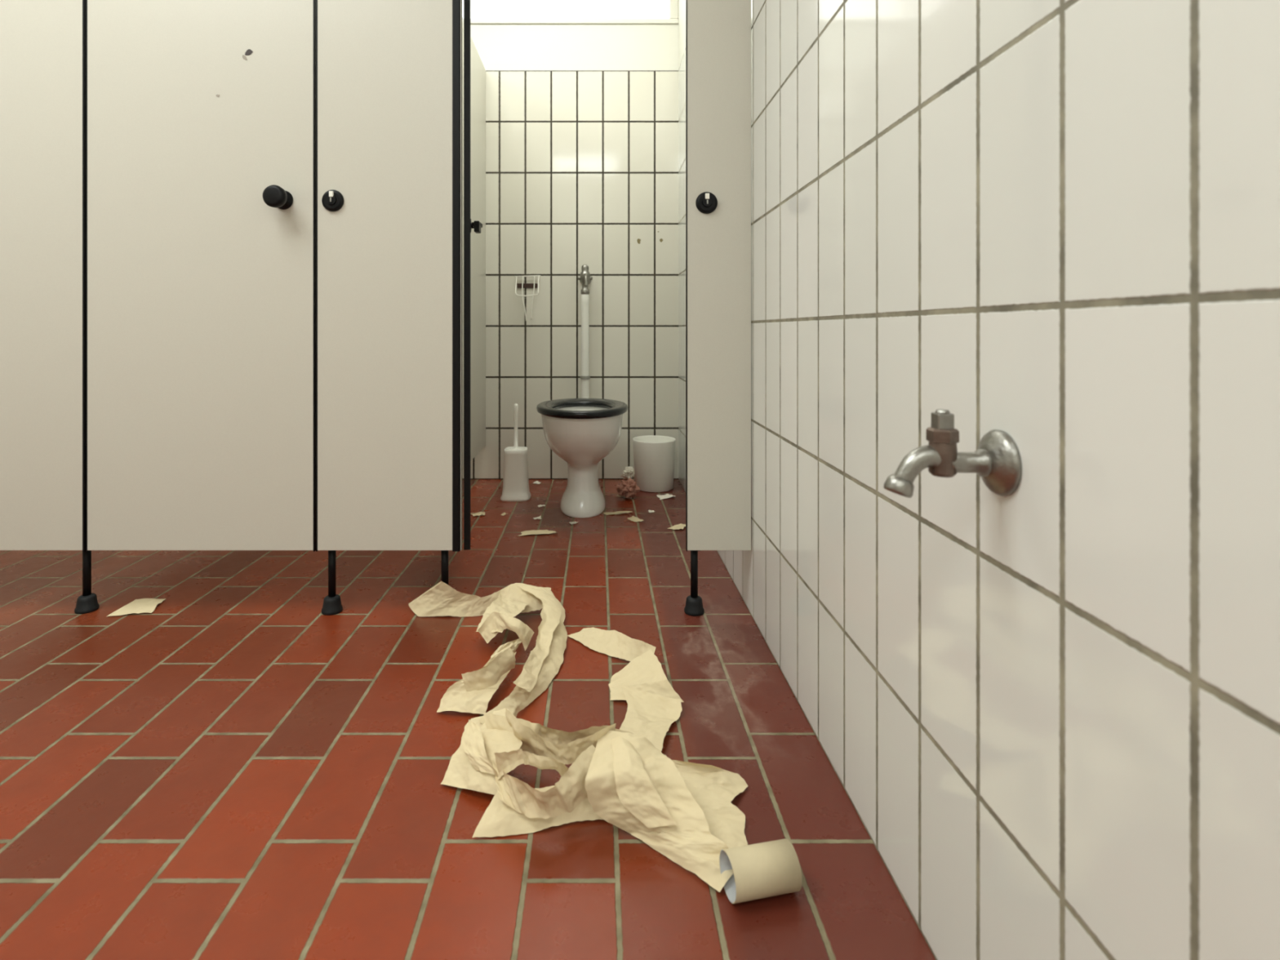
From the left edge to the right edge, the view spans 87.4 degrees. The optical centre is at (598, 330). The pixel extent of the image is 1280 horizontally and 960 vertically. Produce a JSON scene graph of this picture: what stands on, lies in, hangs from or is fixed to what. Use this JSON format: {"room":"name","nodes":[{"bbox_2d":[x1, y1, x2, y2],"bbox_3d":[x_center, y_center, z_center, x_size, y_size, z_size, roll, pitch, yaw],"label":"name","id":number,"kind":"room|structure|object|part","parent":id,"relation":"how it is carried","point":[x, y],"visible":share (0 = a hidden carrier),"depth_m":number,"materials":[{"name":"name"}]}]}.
{"room":"public restroom","nodes":[
{"label":"public restroom","id":0,"kind":"room"},
{"bbox_2d":[0,479,935,959],"bbox_3d":[-1.262,0.750,0.720,3.475,0.100,5.040,0,0,0],"label":"floor","id":1,"kind":"structure","parent":0,"point":[234,768],"depth_m":1.09,"materials":[{"name":"tile"}]},
{"bbox_2d":[0,0,99,613],"bbox_3d":[-1.426,-0.275,1.663,0.345,1.950,0.068,0,0,0],"label":"partition panel","id":2,"kind":"object","parent":1,"relation":"on","point":[42,42],"visible":0.95,"depth_m":1.63,"materials":[{"name":"grey laminate"}]},
{"bbox_3d":[-1.256,-0.355,1.637,0.004,1.789,0.015,0,0,0],"label":"edge trim","id":3,"kind":"part","parent":2,"relation":"part of","materials":[{"name":"black plastic"}]},
{"bbox_3d":[-1.280,0.589,1.665,0.028,0.163,0.031,0,0,0],"label":"leg","id":4,"kind":"part","parent":2,"relation":"part of","materials":[{"name":"black plastic"}]},
{"bbox_2d":[85,0,315,551],"bbox_3d":[-0.971,-0.355,1.609,0.557,1.789,0.071,0,0,0],"label":"door","id":5,"kind":"structure","parent":2,"relation":"attached to","point":[201,114],"depth_m":1.63,"materials":[{"name":"grey laminate"}]},
{"bbox_3d":[-1.248,-0.355,1.637,0.002,1.789,0.015,0,0,0],"label":"edge trim","id":6,"kind":"part","parent":5,"relation":"part of","materials":[{"name":"black plastic"}]},
{"bbox_3d":[-0.768,-0.318,1.602,0.053,0.053,0.058,0,0,0],"label":"knob","id":7,"kind":"part","parent":5,"relation":"part of","materials":[{"name":"black plastic"}]},
{"bbox_3d":[-0.694,-0.355,1.637,0.003,1.789,0.015,0,0,0],"label":"edge trim","id":8,"kind":"part","parent":5,"relation":"part of","materials":[{"name":"black plastic"}]},
{"bbox_2d":[106,598,165,616],"bbox_3d":[-1.153,0.696,1.685,0.099,0.005,0.108,0,0,0],"label":"paper scrap","id":9,"kind":"object","parent":1,"relation":"on","point":[143,605],"visible":1,"depth_m":1.68,"materials":[{"name":"beige paper"}]},
{"bbox_2d":[315,0,462,615],"bbox_3d":[-0.512,-0.275,1.652,0.354,1.950,0.076,0,0,0],"label":"partition panel","id":10,"kind":"object","parent":1,"relation":"on","point":[388,73],"visible":0.86,"depth_m":1.63,"materials":[{"name":"grey laminate"}]},
{"bbox_3d":[-0.688,-0.355,1.637,0.003,1.789,0.015,0,0,0],"label":"edge trim","id":11,"kind":"part","parent":10,"relation":"part of","materials":[{"name":"black plastic"}]},
{"bbox_3d":[-0.664,0.589,1.659,0.028,0.163,0.031,0,0,0],"label":"leg","id":12,"kind":"part","parent":10,"relation":"part of","materials":[{"name":"black plastic"}]},
{"bbox_3d":[-0.383,0.589,1.659,0.028,0.163,0.031,0,0,0],"label":"leg","id":13,"kind":"part","parent":10,"relation":"part of","materials":[{"name":"black plastic"}]},
{"bbox_3d":[-0.348,-0.355,1.637,0.017,1.789,0.015,0,0,0],"label":"edge trim","id":14,"kind":"part","parent":10,"relation":"part of","materials":[{"name":"black plastic"}]},
{"bbox_2d":[463,0,482,550],"bbox_3d":[-0.357,-0.355,1.920,0.056,1.790,0.557,0,0,-11],"label":"door","id":15,"kind":"structure","parent":10,"relation":"attached to","point":[468,224],"depth_m":1.64,"materials":[{"name":"grey laminate"}]},
{"bbox_3d":[-0.324,-0.355,1.647,0.016,1.790,0.008,0,0,-11],"label":"edge trim","id":16,"kind":"part","parent":15,"relation":"part of","materials":[{"name":"black plastic"}]},
{"bbox_3d":[-0.394,-0.330,2.109,0.048,0.050,0.082,0,0,0],"label":"latch handle","id":17,"kind":"part","parent":15,"relation":"part of","materials":[{"name":"black plastic"}]},
{"bbox_2d":[471,511,484,515],"bbox_3d":[-0.457,0.696,2.532,0.054,0.005,0.043,0,0,-10],"label":"paper scrap","id":18,"kind":"object","parent":1,"relation":"on","point":[478,513],"visible":1,"depth_m":2.54,"materials":[{"name":"beige paper"}]},
{"bbox_2d":[500,404,531,502],"bbox_3d":[-0.345,0.503,2.790,0.122,0.393,0.122,0,0,0],"label":"toilet brush","id":19,"kind":"object","parent":1,"relation":"on","point":[516,479],"visible":1,"depth_m":2.74,"materials":[{"name":"white plastic"}]},
{"bbox_3d":[-0.345,0.408,2.790,0.082,0.203,0.082,0,0,0],"label":"brush handle","id":20,"kind":"part","parent":19,"relation":"part of","materials":[{"name":"white plastic"}]},
{"bbox_2d":[519,529,558,535],"bbox_3d":[-0.211,0.695,2.307,0.139,0.006,0.057,0,0,-8],"label":"paper scrap","id":21,"kind":"object","parent":1,"relation":"on","point":[531,531],"visible":1,"depth_m":2.31,"materials":[{"name":"beige paper"}]},
{"bbox_2d":[536,398,627,518],"bbox_3d":[-0.062,0.489,2.717,0.346,0.421,0.843,0,0,0],"label":"toilet","id":22,"kind":"object","parent":1,"relation":"on","point":[582,433],"visible":1,"depth_m":2.46,"materials":[{"name":"white ceramic"}]},
{"bbox_3d":[-0.062,0.292,2.530,0.346,0.027,0.468,0,0,0],"label":"seat","id":23,"kind":"part","parent":22,"relation":"part of","materials":[{"name":"black plastic"}]},
{"bbox_2d":[408,581,802,903],"bbox_3d":[-0.079,0.647,1.262,0.468,0.104,1.061,0,0,-20],"label":"toilet paper roll","id":24,"kind":"object","parent":1,"relation":"on","point":[684,811],"visible":1,"depth_m":0.99,"materials":[{"name":"beige paper"}]},
{"bbox_2d":[603,511,631,515],"bbox_3d":[0.073,0.695,2.549,0.119,0.006,0.038,0,0,-6],"label":"paper scrap","id":25,"kind":"object","parent":1,"relation":"on","point":[616,512],"visible":1,"depth_m":2.55,"materials":[{"name":"beige paper"}]},
{"bbox_2d":[620,466,635,479],"bbox_3d":[0.147,0.665,3.083,0.084,0.069,0.083,0,0,18],"label":"crumpled paper","id":26,"kind":"object","parent":1,"relation":"on","point":[628,472],"visible":0.7,"depth_m":3.06,"materials":[{"name":"white paper"}]},
{"bbox_2d":[616,477,639,497],"bbox_3d":[0.117,0.660,2.794,0.101,0.079,0.104,0,0,-45],"label":"crumpled paper","id":27,"kind":"object","parent":1,"relation":"on","point":[628,488],"visible":1,"depth_m":2.77,"materials":[{"name":"pink paper"}]},
{"bbox_2d":[627,515,644,521],"bbox_3d":[0.135,0.696,2.461,0.036,0.005,0.077,0,0,-32],"label":"paper scrap","id":28,"kind":"object","parent":1,"relation":"on","point":[633,518],"visible":1,"depth_m":2.46,"materials":[{"name":"beige paper"}]},
{"bbox_2d":[632,435,675,492],"bbox_3d":[0.246,0.591,2.965,0.189,0.219,0.189,0,0,0],"label":"waste bin","id":29,"kind":"object","parent":1,"relation":"on","point":[654,455],"visible":0.97,"depth_m":2.89,"materials":[{"name":"white plastic"}]},
{"bbox_2d":[657,493,675,499],"bbox_3d":[0.286,0.695,2.795,0.076,0.006,0.079,0,0,-8],"label":"paper scrap","id":30,"kind":"object","parent":1,"relation":"on","point":[667,495],"visible":1,"depth_m":2.80,"materials":[{"name":"white paper"}]},
{"bbox_2d":[666,523,685,529],"bbox_3d":[0.286,0.695,2.370,0.050,0.006,0.085,0,0,38],"label":"paper scrap","id":31,"kind":"object","parent":1,"relation":"on","point":[680,526],"visible":0.96,"depth_m":2.37,"materials":[{"name":"beige paper"}]},
{"bbox_2d":[684,0,751,616],"bbox_3d":[0.289,-0.275,1.637,0.162,1.950,0.061,0,0,18],"label":"partition panel","id":32,"kind":"object","parent":1,"relation":"on","point":[718,32],"visible":1,"depth_m":1.63,"materials":[{"name":"grey laminate"}]},
{"bbox_3d":[0.215,-0.355,1.637,0.002,1.789,0.015,0,0,0],"label":"edge trim","id":33,"kind":"part","parent":32,"relation":"part of","materials":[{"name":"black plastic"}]},
{"bbox_3d":[0.237,0.589,1.653,0.028,0.163,0.031,0,0,0],"label":"leg","id":34,"kind":"part","parent":32,"relation":"part of","materials":[{"name":"black plastic"}]},
{"bbox_2d":[462,23,678,479],"bbox_3d":[-1.262,-0.375,3.190,3.475,2.150,0.101,0,0,0],"label":"wall","id":35,"kind":"structure","parent":0,"point":[582,119],"depth_m":3.14,"materials":[{"name":"tile"}]},
{"bbox_2d":[462,17,485,469],"bbox_3d":[-0.536,-0.339,2.393,0.013,1.762,1.491,0,0,0],"label":"divider","id":36,"kind":"object","parent":35,"relation":"attached to","point":[477,71],"visible":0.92,"depth_m":2.92,"materials":[{"name":"grey laminate"}]},
{"bbox_2d":[515,275,540,320],"bbox_3d":[-0.332,-0.151,3.101,0.120,0.215,0.078,0,0,0],"label":"toilet paper holder","id":37,"kind":"object","parent":35,"relation":"attached to","point":[522,285],"visible":1,"depth_m":3.12,"materials":[{"name":"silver metal"}]},
{"bbox_3d":[-0.334,-0.209,3.137,0.096,0.022,0.006,0,0,0],"label":"plate","id":38,"kind":"part","parent":37,"relation":"part of","materials":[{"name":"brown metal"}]},
{"bbox_2d":[462,0,678,21],"bbox_3d":[-1.312,-1.675,3.165,3.375,0.450,0.050,0,0,0],"label":"window","id":39,"kind":"structure","parent":35,"relation":"in","point":[480,10],"depth_m":3.17,"materials":[{"name":"white glass"}]},
{"bbox_2d":[470,21,678,23],"bbox_3d":[-1.312,-1.444,3.135,3.375,0.012,0.010,0,0,0],"label":"trim","id":40,"kind":"structure","parent":35,"relation":"attached to","point":[471,22],"depth_m":3.13,"materials":[{"name":"white paint"}]},
{"bbox_2d":[577,264,592,398],"bbox_3d":[-0.062,0.039,2.970,0.068,0.679,0.340,0,0,0],"label":"pipe","id":41,"kind":"object","parent":35,"relation":"attached to","point":[584,278],"visible":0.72,"depth_m":3.06,"materials":[{"name":"metal"}]},
{"bbox_3d":[-0.059,-0.229,3.037,0.016,0.062,0.041,0,0,-15],"label":"flush lever","id":42,"kind":"part","parent":41,"relation":"part of","materials":[{"name":"silver metal"}]},
{"bbox_2d":[678,0,1279,959],"bbox_3d":[0.425,-0.600,0.670,0.100,2.600,4.940,0,0,0],"label":"wall","id":43,"kind":"structure","parent":0,"point":[1049,708],"depth_m":0.58,"materials":[{"name":"tile"}]},
{"bbox_2d":[884,408,1022,497],"bbox_3d":[0.321,0.115,0.622,0.109,0.081,0.061,0,0,0],"label":"faucet","id":44,"kind":"object","parent":43,"relation":"attached to","point":[997,460],"visible":1,"depth_m":0.61,"materials":[{"name":"silver metal"}]},
{"bbox_3d":[0.295,0.131,0.622,0.057,0.048,0.026,0,0,0],"label":"spout","id":45,"kind":"part","parent":44,"relation":"part of","materials":[{"name":"silver metal"}]},
{"bbox_3d":[0.320,0.083,0.622,0.015,0.018,0.015,0,0,0],"label":"valve stem","id":46,"kind":"part","parent":44,"relation":"part of","materials":[{"name":"silver metal"}]},
{"bbox_2d":[952,448,992,475],"bbox_3d":[0.343,0.123,0.622,0.040,0.025,0.025,0,0,0],"label":"pipe","id":47,"kind":"object","parent":44,"relation":"on","point":[980,462],"depth_m":0.61,"materials":[{"name":"silver metal"}]}
]}

